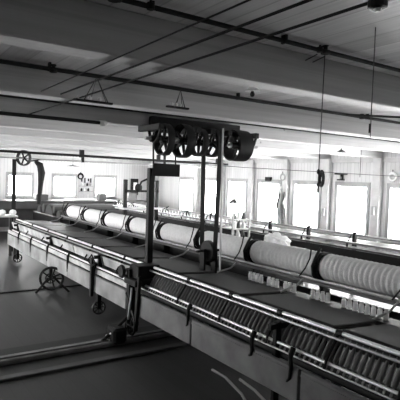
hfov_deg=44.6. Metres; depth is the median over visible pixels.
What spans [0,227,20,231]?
baseboard
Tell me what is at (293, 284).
white bobbin
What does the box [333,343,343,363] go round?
yarn bobbin
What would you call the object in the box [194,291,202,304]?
yarn bobbin
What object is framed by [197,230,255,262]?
spool
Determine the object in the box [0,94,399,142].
ceiling pipe
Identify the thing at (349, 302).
white bobbin
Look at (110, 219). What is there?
spool
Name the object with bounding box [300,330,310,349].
yarn bobbin
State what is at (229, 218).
shelf
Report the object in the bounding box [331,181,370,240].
window
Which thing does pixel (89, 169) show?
wall
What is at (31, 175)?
window
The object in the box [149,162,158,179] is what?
trim
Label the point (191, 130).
pulley
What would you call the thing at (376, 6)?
ceiling lamp
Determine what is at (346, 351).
yarn bobbin
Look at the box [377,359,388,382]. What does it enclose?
yarn bobbin
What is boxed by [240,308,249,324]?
yarn bobbin
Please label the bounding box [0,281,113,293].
rail
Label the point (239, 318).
yarn bobbin
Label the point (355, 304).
white bobbin
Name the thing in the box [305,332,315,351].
yarn bobbin
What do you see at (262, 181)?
window
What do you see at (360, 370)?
yarn bobbin
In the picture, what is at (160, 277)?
yarn bobbin
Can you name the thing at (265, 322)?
yarn bobbin
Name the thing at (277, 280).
white bobbin
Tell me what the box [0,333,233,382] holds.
rail
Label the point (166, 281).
yarn bobbin
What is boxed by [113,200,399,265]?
machine
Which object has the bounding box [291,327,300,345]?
yarn bobbin
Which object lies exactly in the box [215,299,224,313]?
yarn bobbin
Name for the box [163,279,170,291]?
yarn bobbin
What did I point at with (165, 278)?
yarn bobbin
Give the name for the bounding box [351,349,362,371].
yarn bobbin
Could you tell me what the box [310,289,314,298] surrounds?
white bobbin
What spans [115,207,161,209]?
tray
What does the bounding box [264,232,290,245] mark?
heap
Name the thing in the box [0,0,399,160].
ceiling
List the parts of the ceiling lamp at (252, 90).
lamp shade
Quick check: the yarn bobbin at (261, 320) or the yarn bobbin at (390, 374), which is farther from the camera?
the yarn bobbin at (261, 320)
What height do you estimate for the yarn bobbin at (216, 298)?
0.160 m
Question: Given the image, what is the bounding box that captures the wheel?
[35,266,69,292]
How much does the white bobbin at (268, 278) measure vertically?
0.098 m
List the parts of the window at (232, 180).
sash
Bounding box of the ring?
[388,170,396,180]
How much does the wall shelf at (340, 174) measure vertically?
0.180 m
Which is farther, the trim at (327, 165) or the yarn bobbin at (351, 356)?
the trim at (327, 165)
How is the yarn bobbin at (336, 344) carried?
on the carriage
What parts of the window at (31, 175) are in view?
sill, sash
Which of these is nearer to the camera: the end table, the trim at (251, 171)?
the end table
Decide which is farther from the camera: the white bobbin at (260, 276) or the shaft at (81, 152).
the shaft at (81, 152)
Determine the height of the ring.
0.260 m
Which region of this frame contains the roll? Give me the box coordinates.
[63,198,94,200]
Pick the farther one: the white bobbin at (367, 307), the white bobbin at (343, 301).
the white bobbin at (343, 301)
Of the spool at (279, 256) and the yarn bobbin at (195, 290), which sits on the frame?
the spool at (279, 256)
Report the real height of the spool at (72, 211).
0.318 m
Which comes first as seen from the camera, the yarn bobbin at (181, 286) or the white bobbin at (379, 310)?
the white bobbin at (379, 310)
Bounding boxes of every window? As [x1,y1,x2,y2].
[5,172,33,197]
[51,173,77,197]
[93,175,116,197]
[178,177,193,214]
[205,177,215,213]
[226,178,247,222]
[255,179,281,227]
[290,180,321,233]
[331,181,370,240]
[384,183,399,243]
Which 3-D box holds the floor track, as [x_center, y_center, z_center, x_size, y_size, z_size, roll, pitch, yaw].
[-2.042,1.702,5.389,5.700,0.085,0.520,0,3,-34]
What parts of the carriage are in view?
rail, rail, tension arm, bright rod, curved rod, curved rod, rail, rail, rail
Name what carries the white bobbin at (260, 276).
on the frame
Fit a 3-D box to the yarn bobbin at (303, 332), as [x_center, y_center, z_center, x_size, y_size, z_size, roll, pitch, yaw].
[0.808,1.097,3.895,0.111,0.160,0.037,0,3,-34]
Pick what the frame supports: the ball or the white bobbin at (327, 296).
the white bobbin at (327, 296)
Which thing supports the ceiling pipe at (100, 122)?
attached to the ceiling
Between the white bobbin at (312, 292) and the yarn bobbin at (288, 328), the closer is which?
the yarn bobbin at (288, 328)
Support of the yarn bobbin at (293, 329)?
on the carriage
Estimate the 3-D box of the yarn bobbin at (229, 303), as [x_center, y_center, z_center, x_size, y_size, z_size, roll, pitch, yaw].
[0.262,1.043,4.697,0.111,0.160,0.037,0,3,-34]
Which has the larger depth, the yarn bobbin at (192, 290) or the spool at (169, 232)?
the spool at (169, 232)
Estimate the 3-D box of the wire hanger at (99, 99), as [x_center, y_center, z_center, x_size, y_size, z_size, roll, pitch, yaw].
[-0.866,-0.894,3.953,0.330,0.213,0.090,0,3,-34]
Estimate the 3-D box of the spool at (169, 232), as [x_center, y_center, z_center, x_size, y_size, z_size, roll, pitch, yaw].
[-0.254,0.574,7.834,0.318,0.318,1.164,0,3,-34]
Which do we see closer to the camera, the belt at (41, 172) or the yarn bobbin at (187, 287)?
the yarn bobbin at (187, 287)
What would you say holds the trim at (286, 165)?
attached to the wall at (168, 186)
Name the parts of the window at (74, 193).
sash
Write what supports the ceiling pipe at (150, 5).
attached to the ceiling
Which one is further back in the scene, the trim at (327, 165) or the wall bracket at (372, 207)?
the trim at (327, 165)
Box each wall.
[0,152,155,213]
[158,151,399,257]
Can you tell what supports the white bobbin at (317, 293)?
on the frame
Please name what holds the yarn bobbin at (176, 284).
on the carriage
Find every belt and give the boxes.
[11,159,15,251]
[31,160,44,203]
[200,129,221,261]
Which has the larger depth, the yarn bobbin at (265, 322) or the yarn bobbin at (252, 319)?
the yarn bobbin at (252, 319)
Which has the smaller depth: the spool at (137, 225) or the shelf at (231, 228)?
the spool at (137, 225)
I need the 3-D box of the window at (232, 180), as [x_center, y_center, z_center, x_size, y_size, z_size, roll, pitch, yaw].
[1.193,-0.003,15.602,0.210,1.370,1.060,0,3,-34]
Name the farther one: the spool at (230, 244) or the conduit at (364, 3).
the spool at (230, 244)
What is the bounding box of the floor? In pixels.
[0,231,399,399]
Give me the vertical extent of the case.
0.290 m
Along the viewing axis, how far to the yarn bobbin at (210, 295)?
4.95 m
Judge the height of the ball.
0.140 m
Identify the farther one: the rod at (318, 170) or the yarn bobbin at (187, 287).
the yarn bobbin at (187, 287)
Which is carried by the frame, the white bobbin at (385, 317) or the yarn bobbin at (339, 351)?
the white bobbin at (385, 317)
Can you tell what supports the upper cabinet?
attached to the wall at (89, 169)
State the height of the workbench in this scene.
1.120 m
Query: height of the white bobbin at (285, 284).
0.098 m
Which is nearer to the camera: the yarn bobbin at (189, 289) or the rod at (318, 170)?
the rod at (318, 170)
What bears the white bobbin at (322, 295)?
on the frame
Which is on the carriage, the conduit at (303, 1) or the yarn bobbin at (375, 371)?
the yarn bobbin at (375, 371)
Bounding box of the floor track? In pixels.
[0,319,208,365]
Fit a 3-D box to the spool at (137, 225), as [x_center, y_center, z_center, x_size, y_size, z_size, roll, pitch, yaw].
[-0.910,0.509,8.799,0.318,0.318,1.164,0,3,-34]
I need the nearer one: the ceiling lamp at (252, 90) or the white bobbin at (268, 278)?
the ceiling lamp at (252, 90)
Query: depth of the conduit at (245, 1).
2.12 m
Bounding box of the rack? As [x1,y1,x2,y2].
[222,212,250,237]
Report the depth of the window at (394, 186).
11.04 m
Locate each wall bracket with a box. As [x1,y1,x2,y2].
[321,208,324,215]
[371,206,374,214]
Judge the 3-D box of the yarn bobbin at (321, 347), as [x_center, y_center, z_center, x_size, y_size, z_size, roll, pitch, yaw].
[0.929,1.109,3.716,0.111,0.160,0.037,0,3,-34]
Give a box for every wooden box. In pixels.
[34,194,48,199]
[97,193,106,200]
[127,192,136,200]
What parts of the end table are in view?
leg, leg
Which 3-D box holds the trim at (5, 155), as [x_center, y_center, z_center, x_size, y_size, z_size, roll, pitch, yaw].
[-7.185,-1.529,16.298,12.450,0.100,0.050,0,3,-34]
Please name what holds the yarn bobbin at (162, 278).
on the carriage
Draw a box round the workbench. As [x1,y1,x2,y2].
[0,199,145,226]
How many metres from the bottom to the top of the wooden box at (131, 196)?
0.300 m
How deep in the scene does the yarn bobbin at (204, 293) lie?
5.04 m
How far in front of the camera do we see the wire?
8.03 m
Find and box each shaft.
[0,150,214,168]
[0,150,227,164]
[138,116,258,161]
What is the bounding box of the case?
[100,317,126,344]
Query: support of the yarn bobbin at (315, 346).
on the carriage
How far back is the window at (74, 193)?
17.93 m
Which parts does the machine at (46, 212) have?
frame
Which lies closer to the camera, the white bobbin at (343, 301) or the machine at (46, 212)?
the white bobbin at (343, 301)
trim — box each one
[0,154,149,163]
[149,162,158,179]
[159,158,399,163]
[193,161,199,215]
[219,161,225,215]
[246,160,254,232]
[280,159,289,234]
[320,159,331,245]
[369,158,383,253]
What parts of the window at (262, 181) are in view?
sash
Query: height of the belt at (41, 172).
1.233 m
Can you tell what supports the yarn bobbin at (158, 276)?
on the carriage
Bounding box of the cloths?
[276,186,286,222]
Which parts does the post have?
post, rod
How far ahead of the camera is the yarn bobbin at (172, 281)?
5.58 m
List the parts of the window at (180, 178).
sash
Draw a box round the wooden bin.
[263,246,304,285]
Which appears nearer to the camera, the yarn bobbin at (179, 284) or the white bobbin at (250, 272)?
the yarn bobbin at (179, 284)
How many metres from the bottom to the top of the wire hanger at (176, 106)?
0.173 m
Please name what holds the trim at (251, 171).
attached to the wall at (168, 186)
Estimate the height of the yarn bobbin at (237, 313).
0.160 m
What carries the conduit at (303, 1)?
attached to the ceiling
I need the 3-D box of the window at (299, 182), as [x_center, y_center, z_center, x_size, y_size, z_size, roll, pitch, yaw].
[2.867,0.163,13.142,0.210,1.370,1.060,0,3,-34]
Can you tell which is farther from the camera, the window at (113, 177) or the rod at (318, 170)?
the window at (113, 177)
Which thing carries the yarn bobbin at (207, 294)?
on the carriage
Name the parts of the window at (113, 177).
sash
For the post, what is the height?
1.694 m
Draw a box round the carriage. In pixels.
[7,219,399,399]
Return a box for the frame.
[49,203,399,356]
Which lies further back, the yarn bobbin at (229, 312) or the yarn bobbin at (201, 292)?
the yarn bobbin at (201, 292)
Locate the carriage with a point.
(282, 377)
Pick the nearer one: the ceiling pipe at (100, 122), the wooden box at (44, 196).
the ceiling pipe at (100, 122)
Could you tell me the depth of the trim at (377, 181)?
11.18 m
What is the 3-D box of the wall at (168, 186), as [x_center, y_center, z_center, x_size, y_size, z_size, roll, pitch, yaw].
[4.388,0.262,11.058,0.200,2.900,22.300,0,3,-34]
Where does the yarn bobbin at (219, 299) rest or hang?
on the carriage
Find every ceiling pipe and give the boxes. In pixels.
[0,59,399,123]
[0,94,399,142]
[0,111,107,125]
[108,0,399,71]
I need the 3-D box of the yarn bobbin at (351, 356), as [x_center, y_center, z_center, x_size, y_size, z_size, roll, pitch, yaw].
[1.081,1.124,3.494,0.111,0.160,0.037,0,3,-34]
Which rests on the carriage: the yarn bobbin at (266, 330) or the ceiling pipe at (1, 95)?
the yarn bobbin at (266, 330)
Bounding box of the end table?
[0,214,17,257]
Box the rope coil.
[319,170,324,186]
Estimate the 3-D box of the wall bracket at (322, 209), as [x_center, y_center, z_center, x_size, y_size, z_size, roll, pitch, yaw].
[3.135,0.309,12.427,0.070,0.200,0.080,0,3,-34]
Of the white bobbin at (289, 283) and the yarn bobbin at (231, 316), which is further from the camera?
the white bobbin at (289, 283)
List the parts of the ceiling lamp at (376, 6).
knob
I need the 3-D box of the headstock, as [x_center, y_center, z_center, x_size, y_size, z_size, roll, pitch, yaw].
[0.086,1.145,6.193,0.306,1.273,0.243,2,3,3]
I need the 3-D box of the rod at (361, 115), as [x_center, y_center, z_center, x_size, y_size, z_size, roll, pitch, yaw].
[2.070,-0.990,5.763,0.826,0.053,0.023,1,3,-20]
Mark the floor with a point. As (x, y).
(26, 317)
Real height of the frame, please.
1.340 m
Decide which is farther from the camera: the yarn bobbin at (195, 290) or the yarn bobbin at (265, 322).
the yarn bobbin at (195, 290)
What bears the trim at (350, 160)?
attached to the wall at (168, 186)
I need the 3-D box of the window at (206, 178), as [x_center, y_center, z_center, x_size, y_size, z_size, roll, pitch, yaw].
[0.356,-0.087,16.832,0.210,1.370,1.060,0,3,-34]
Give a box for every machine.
[33,204,122,246]
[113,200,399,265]
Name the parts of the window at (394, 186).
sash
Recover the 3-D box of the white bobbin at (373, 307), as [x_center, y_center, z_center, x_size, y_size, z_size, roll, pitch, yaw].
[1.608,1.028,4.527,0.050,0.098,0.050,0,3,-34]
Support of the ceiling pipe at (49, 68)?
attached to the ceiling
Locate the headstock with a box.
[196,240,218,327]
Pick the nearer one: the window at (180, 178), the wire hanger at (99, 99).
the wire hanger at (99, 99)
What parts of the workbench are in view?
panel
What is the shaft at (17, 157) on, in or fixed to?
hanging from the ceiling
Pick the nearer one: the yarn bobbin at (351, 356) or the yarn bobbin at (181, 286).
the yarn bobbin at (351, 356)
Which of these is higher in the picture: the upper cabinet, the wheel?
the upper cabinet
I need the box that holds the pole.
[219,128,223,270]
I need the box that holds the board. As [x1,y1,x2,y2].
[79,177,92,194]
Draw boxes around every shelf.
[222,217,249,219]
[222,227,248,229]
[334,173,347,180]
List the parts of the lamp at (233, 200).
lamp shade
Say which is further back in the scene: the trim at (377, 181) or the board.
the board
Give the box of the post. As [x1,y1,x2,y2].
[145,132,179,262]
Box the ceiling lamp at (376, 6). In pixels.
[367,0,389,12]
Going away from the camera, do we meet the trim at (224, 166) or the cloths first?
the cloths
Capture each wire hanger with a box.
[73,77,112,104]
[166,90,188,109]
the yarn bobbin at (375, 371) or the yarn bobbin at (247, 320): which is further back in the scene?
the yarn bobbin at (247, 320)
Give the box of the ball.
[9,209,16,214]
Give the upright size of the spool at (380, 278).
0.318 m
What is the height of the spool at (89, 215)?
0.318 m
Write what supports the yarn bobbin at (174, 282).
on the carriage
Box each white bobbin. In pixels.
[248,271,251,279]
[251,272,255,280]
[259,275,262,282]
[267,277,270,285]
[271,278,274,286]
[275,279,278,287]
[283,281,287,290]
[287,282,291,291]
[292,283,295,292]
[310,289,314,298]
[315,290,319,299]
[320,291,324,301]
[325,293,329,302]
[341,297,346,307]
[347,299,351,309]
[352,300,357,310]
[358,302,363,312]
[364,303,369,314]
[370,305,375,316]
[377,307,382,318]
[383,309,388,320]
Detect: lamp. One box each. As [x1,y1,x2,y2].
[228,198,239,212]
[245,87,259,96]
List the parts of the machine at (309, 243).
rail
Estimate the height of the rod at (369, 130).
0.600 m
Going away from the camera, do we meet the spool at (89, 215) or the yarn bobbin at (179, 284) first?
the yarn bobbin at (179, 284)
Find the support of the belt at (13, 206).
hanging from the shaft at (17, 157)
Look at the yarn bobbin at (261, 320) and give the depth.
4.28 m
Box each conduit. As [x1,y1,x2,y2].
[29,1,367,113]
[41,0,250,91]
[60,0,312,94]
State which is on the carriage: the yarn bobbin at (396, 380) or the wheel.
the yarn bobbin at (396, 380)
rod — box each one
[316,55,324,192]
[346,114,399,117]
[368,27,375,138]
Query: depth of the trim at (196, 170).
17.33 m
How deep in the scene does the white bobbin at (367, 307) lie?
4.57 m
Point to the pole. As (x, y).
(222, 128)
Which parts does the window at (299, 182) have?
sash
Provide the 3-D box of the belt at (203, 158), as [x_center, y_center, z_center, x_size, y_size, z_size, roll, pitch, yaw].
[0.128,-0.052,6.140,0.065,1.680,0.370,0,3,-34]
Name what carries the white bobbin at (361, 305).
on the frame
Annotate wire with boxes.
[132,159,399,176]
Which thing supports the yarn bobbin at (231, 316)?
on the carriage
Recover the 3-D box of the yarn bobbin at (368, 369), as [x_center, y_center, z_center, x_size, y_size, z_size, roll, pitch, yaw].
[1.172,1.133,3.360,0.111,0.160,0.037,0,3,-34]
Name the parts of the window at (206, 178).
frame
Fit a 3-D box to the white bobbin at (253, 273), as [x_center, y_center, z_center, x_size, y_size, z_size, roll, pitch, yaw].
[0.654,0.933,5.930,0.050,0.098,0.050,0,3,-34]
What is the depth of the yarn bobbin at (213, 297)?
4.90 m
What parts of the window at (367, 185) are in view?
sash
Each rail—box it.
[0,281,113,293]
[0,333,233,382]
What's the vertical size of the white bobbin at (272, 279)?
0.098 m
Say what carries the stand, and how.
on the floor
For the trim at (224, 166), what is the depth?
16.08 m
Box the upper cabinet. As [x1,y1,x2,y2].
[130,179,137,194]
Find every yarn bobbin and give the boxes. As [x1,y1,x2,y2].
[152,275,159,286]
[154,276,161,287]
[156,276,163,288]
[158,277,166,289]
[161,278,168,290]
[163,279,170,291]
[165,280,173,292]
[168,281,175,293]
[170,282,178,294]
[173,283,180,295]
[175,284,183,296]
[180,286,188,298]
[183,286,191,300]
[186,288,194,301]
[189,289,196,302]
[191,290,199,303]
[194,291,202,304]
[197,292,205,305]
[200,293,208,307]
[203,294,211,308]
[206,295,214,309]
[209,296,217,311]
[212,298,221,312]
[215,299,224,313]
[222,301,230,316]
[226,302,234,318]
[229,304,238,319]
[233,305,241,320]
[236,306,245,322]
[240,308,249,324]
[244,309,252,325]
[247,311,256,327]
[251,312,260,328]
[255,314,264,330]
[259,315,268,332]
[264,317,273,334]
[281,323,291,341]
[286,325,295,343]
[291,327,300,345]
[295,329,305,347]
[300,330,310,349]
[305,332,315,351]
[311,335,321,354]
[316,336,326,356]
[322,338,332,358]
[328,341,337,361]
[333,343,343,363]
[339,345,349,366]
[345,347,355,368]
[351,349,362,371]
[357,352,368,373]
[364,354,375,376]
[370,357,381,379]
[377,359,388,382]
[384,362,396,385]
[391,367,399,388]
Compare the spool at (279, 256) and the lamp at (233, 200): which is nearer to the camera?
the spool at (279, 256)
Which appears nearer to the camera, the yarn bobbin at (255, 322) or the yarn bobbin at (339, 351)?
the yarn bobbin at (339, 351)
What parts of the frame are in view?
spool arm, spool arm, spool arm, guide rod, bobbin rail, rail, spool arm, guide rod, spool arm, guide rod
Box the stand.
[115,178,161,220]
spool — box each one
[65,205,87,220]
[83,208,107,225]
[103,212,132,231]
[128,217,166,239]
[158,223,199,249]
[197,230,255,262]
[247,239,324,278]
[316,252,399,298]
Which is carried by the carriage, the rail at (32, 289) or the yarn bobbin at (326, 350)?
the yarn bobbin at (326, 350)
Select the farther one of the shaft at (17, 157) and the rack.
the shaft at (17, 157)
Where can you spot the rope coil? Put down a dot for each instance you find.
(321, 183)
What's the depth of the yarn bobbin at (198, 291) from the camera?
5.13 m
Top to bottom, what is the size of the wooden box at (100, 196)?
0.260 m

